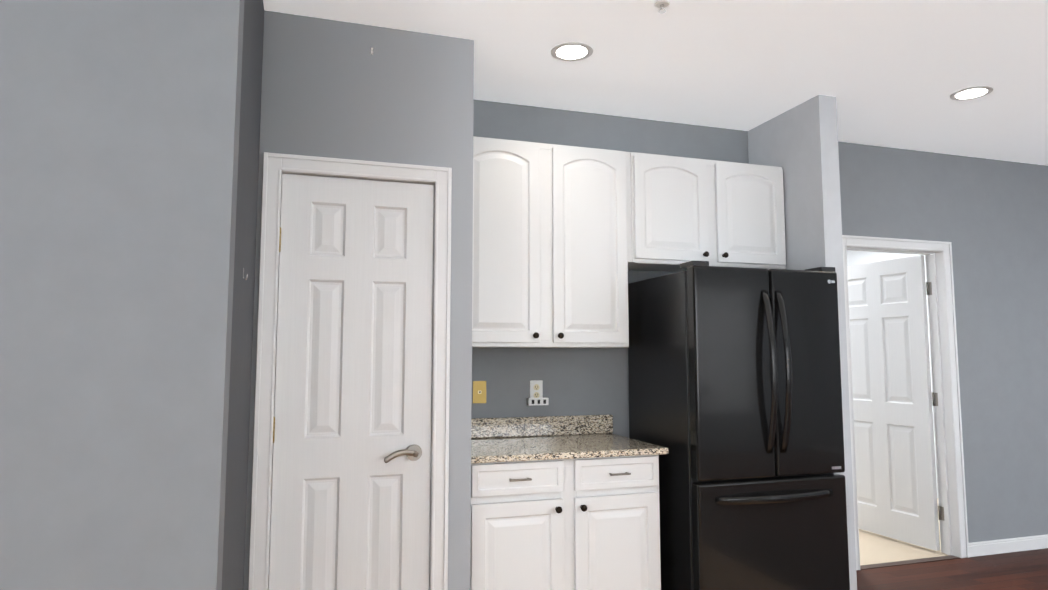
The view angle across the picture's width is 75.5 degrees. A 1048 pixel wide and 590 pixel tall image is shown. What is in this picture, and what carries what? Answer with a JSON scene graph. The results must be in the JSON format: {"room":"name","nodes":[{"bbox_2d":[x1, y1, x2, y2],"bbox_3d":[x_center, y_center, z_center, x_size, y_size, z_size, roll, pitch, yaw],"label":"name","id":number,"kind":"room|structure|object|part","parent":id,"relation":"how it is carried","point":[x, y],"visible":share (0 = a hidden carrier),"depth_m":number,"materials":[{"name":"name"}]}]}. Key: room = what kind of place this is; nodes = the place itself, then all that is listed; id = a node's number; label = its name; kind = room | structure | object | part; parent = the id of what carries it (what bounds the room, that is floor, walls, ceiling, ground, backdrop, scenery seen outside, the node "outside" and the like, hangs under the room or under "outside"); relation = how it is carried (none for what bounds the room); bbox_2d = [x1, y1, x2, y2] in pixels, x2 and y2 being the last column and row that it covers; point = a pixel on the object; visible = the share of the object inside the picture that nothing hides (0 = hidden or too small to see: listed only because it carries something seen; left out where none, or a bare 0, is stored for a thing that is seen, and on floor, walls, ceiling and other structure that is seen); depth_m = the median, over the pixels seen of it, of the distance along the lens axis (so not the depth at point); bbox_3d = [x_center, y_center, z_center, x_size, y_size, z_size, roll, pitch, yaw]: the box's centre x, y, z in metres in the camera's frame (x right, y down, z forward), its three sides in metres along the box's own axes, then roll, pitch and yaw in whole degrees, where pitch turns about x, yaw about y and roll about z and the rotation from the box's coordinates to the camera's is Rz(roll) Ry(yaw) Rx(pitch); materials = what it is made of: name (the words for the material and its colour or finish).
{"room":"kitchen","nodes":[
{"label":"kitchen","id":0,"kind":"room"},
{"bbox_2d":[0,0,243,589],"bbox_3d":[-1.953,0.097,1.519,2.380,2.710,0.120,2,-5,-17],"label":"wall","id":1,"kind":"structure","parent":0,"point":[119,133],"depth_m":1.75,"materials":[{"name":"grey paint"}]},
{"bbox_2d":[222,0,263,589],"bbox_3d":[-1.120,0.197,2.636,0.120,2.710,1.525,2,-5,-17],"label":"wall","id":2,"kind":"structure","parent":0,"point":[240,367],"depth_m":2.24,"materials":[{"name":"grey paint"}]},
{"bbox_2d":[244,10,284,589],"bbox_3d":[-1.030,0.201,2.678,0.078,2.710,0.100,2,-5,-17],"label":"wall","id":3,"kind":"structure","parent":0,"point":[271,92],"depth_m":2.71,"materials":[{"name":"grey paint"}]},
{"bbox_2d":[280,13,473,589],"bbox_3d":[-0.615,0.212,2.807,0.792,2.710,0.100,2,-5,-17],"label":"wall","id":4,"kind":"structure","parent":0,"point":[346,94],"depth_m":2.85,"materials":[{"name":"grey paint"}]},
{"bbox_2d":[248,152,451,589],"bbox_3d":[-0.687,0.505,2.749,0.754,2.118,0.121,2,-5,-17],"label":"door frame","id":5,"kind":"structure","parent":4,"relation":"attached to","point":[275,165],"depth_m":2.74,"materials":[{"name":"white wood"}]},
{"bbox_2d":[269,174,433,589],"bbox_3d":[-0.679,0.531,2.703,0.622,2.033,0.099,2,-5,-17],"label":"pantry door","id":6,"kind":"structure","parent":4,"relation":"in","point":[351,465],"depth_m":2.73,"materials":[{"name":"white wood"}]},
{"bbox_2d":[263,0,1047,165],"bbox_3d":[1.927,-1.343,1.200,9.520,0.100,6.340,2,-5,-17],"label":"ceiling","id":7,"kind":"structure","parent":0,"point":[892,73],"depth_m":3.20,"materials":[{"name":"white paint"}]},
{"bbox_2d":[551,42,592,61],"bbox_3d":[0.220,-1.118,3.113,0.196,0.004,0.196,2,-5,-17],"label":"recessed light","id":8,"kind":"object","parent":7,"relation":"in","point":[572,51],"visible":1,"depth_m":3.11,"materials":[{"name":"white"}]},
{"bbox_2d":[654,0,669,13],"bbox_3d":[0.549,-1.142,2.689,0.064,0.033,0.064,2,-5,-17],"label":"sprinkler","id":9,"kind":"object","parent":7,"relation":"attached to","point":[661,5],"visible":1,"depth_m":2.68,"materials":[{"name":"white metal"}]},
{"bbox_2d":[950,86,993,100],"bbox_3d":[2.384,-1.074,3.605,0.196,0.004,0.196,2,-5,-17],"label":"recessed light","id":10,"kind":"object","parent":7,"relation":"in","point":[971,93],"visible":1,"depth_m":3.61,"materials":[{"name":"white"}]},
{"bbox_2d":[471,99,1047,542],"bbox_3d":[2.549,0.366,4.513,6.270,2.710,0.120,2,-5,-17],"label":"wall","id":11,"kind":"structure","parent":0,"point":[995,221],"depth_m":4.58,"materials":[{"name":"grey paint"}]},
{"bbox_2d":[473,381,485,402],"bbox_3d":[-0.234,0.511,3.559,0.072,0.116,0.008,2,-5,-17],"label":"phone jack","id":12,"kind":"object","parent":11,"relation":"attached to","point":[479,391],"visible":1,"depth_m":3.56,"materials":[{"name":"gold metal"}]},
{"bbox_2d":[527,380,548,405],"bbox_3d":[0.073,0.526,3.634,0.110,0.130,0.046,2,-5,-17],"label":"electrical outlet","id":13,"kind":"object","parent":11,"relation":"attached to","point":[536,393],"visible":1,"depth_m":3.64,"materials":[{"name":"white plastic"}]},
{"bbox_2d":[472,136,628,347],"bbox_3d":[0.070,-0.247,3.529,0.913,1.039,0.363,2,-5,-17],"label":"upper cabinet","id":14,"kind":"object","parent":11,"relation":"attached to","point":[550,259],"visible":0.92,"depth_m":3.40,"materials":[{"name":"white wood"}]},
{"bbox_2d":[626,152,785,271],"bbox_3d":[0.977,-0.443,3.832,0.985,0.593,0.363,2,-5,-17],"label":"upper cabinet","id":15,"kind":"object","parent":11,"relation":"attached to","point":[715,213],"depth_m":3.69,"materials":[{"name":"white wood"}]},
{"bbox_3d":[0.509,-0.454,3.716,0.023,0.590,0.305,2,-5,-17],"label":"wall cabinet filler panel","id":16,"kind":"part","parent":15,"relation":"part of","materials":[{"name":"white wood"}]},
{"bbox_2d":[847,255,939,550],"bbox_3d":[2.636,0.753,5.004,0.035,2.003,0.804,2,-6,-21],"label":"hall door","id":17,"kind":"structure","parent":11,"relation":"in","point":[894,435],"depth_m":4.88,"materials":[{"name":"white wood"}]},
{"bbox_2d":[842,235,968,569],"bbox_3d":[2.440,0.673,4.451,0.946,2.088,0.158,2,-5,-17],"label":"door frame","id":18,"kind":"structure","parent":11,"relation":"attached to","point":[945,248],"depth_m":4.52,"materials":[{"name":"white wood"}]},
{"bbox_2d":[969,534,1047,556],"bbox_3d":[4.180,1.711,4.834,2.655,0.088,0.013,2,-5,-17],"label":"baseboard","id":19,"kind":"structure","parent":11,"relation":"attached to","point":[991,547],"depth_m":4.52,"materials":[{"name":"white wood"}]},
{"bbox_2d":[748,95,856,589],"bbox_3d":[1.541,0.303,3.813,0.115,2.710,0.620,2,-5,-17],"label":"wall","id":20,"kind":"structure","parent":0,"point":[798,144],"depth_m":3.64,"materials":[{"name":"grey paint"}]},
{"bbox_2d":[847,250,937,497],"bbox_3d":[3.846,0.587,6.636,0.120,2.650,3.180,2,-5,-17],"label":"wall","id":21,"kind":"structure","parent":0,"point":[857,257],"depth_m":7.02,"materials":[{"name":"grey"}]},
{"bbox_2d":[859,498,947,565],"bbox_3d":[2.409,1.888,6.005,2.930,0.046,3.300,2,-5,-17],"label":"floor","id":22,"kind":"structure","parent":0,"point":[874,548],"depth_m":4.60,"materials":[{"name":"beige tile"}]},
{"bbox_2d":[860,555,959,569],"bbox_3d":[2.452,1.709,4.319,0.810,0.008,0.060,2,-5,-17],"label":"threshold","id":23,"kind":"object","parent":22,"relation":"on","point":[904,562],"depth_m":4.31,"materials":[{"name":"brown wood"}]},
{"bbox_2d":[856,548,1047,589],"bbox_3d":[4.442,1.502,1.734,4.250,0.050,6.100,2,-5,-17],"label":"floor","id":24,"kind":"structure","parent":0,"point":[1024,570],"depth_m":4.08,"materials":[{"name":"brown wood"}]},
{"bbox_3d":[-0.119,1.379,0.375,5.270,0.050,6.220,2,-5,-17],"label":"floor","id":25,"kind":"structure","parent":0,"visible":0},
{"bbox_2d":[470,415,667,589],"bbox_3d":[0.131,1.119,3.279,0.949,0.990,0.645,2,-5,-17],"label":"base cabinet","id":26,"kind":"object","parent":25,"relation":"on","point":[565,502],"visible":0.96,"depth_m":3.04,"materials":[{"name":"white wood"}]},
{"bbox_2d":[628,261,849,589],"bbox_3d":[1.089,0.752,3.507,0.825,1.760,0.774,2,-5,-17],"label":"refrigerator","id":27,"kind":"object","parent":25,"relation":"on","point":[735,398],"visible":1,"depth_m":3.22,"materials":[{"name":"black metal"}]}
]}

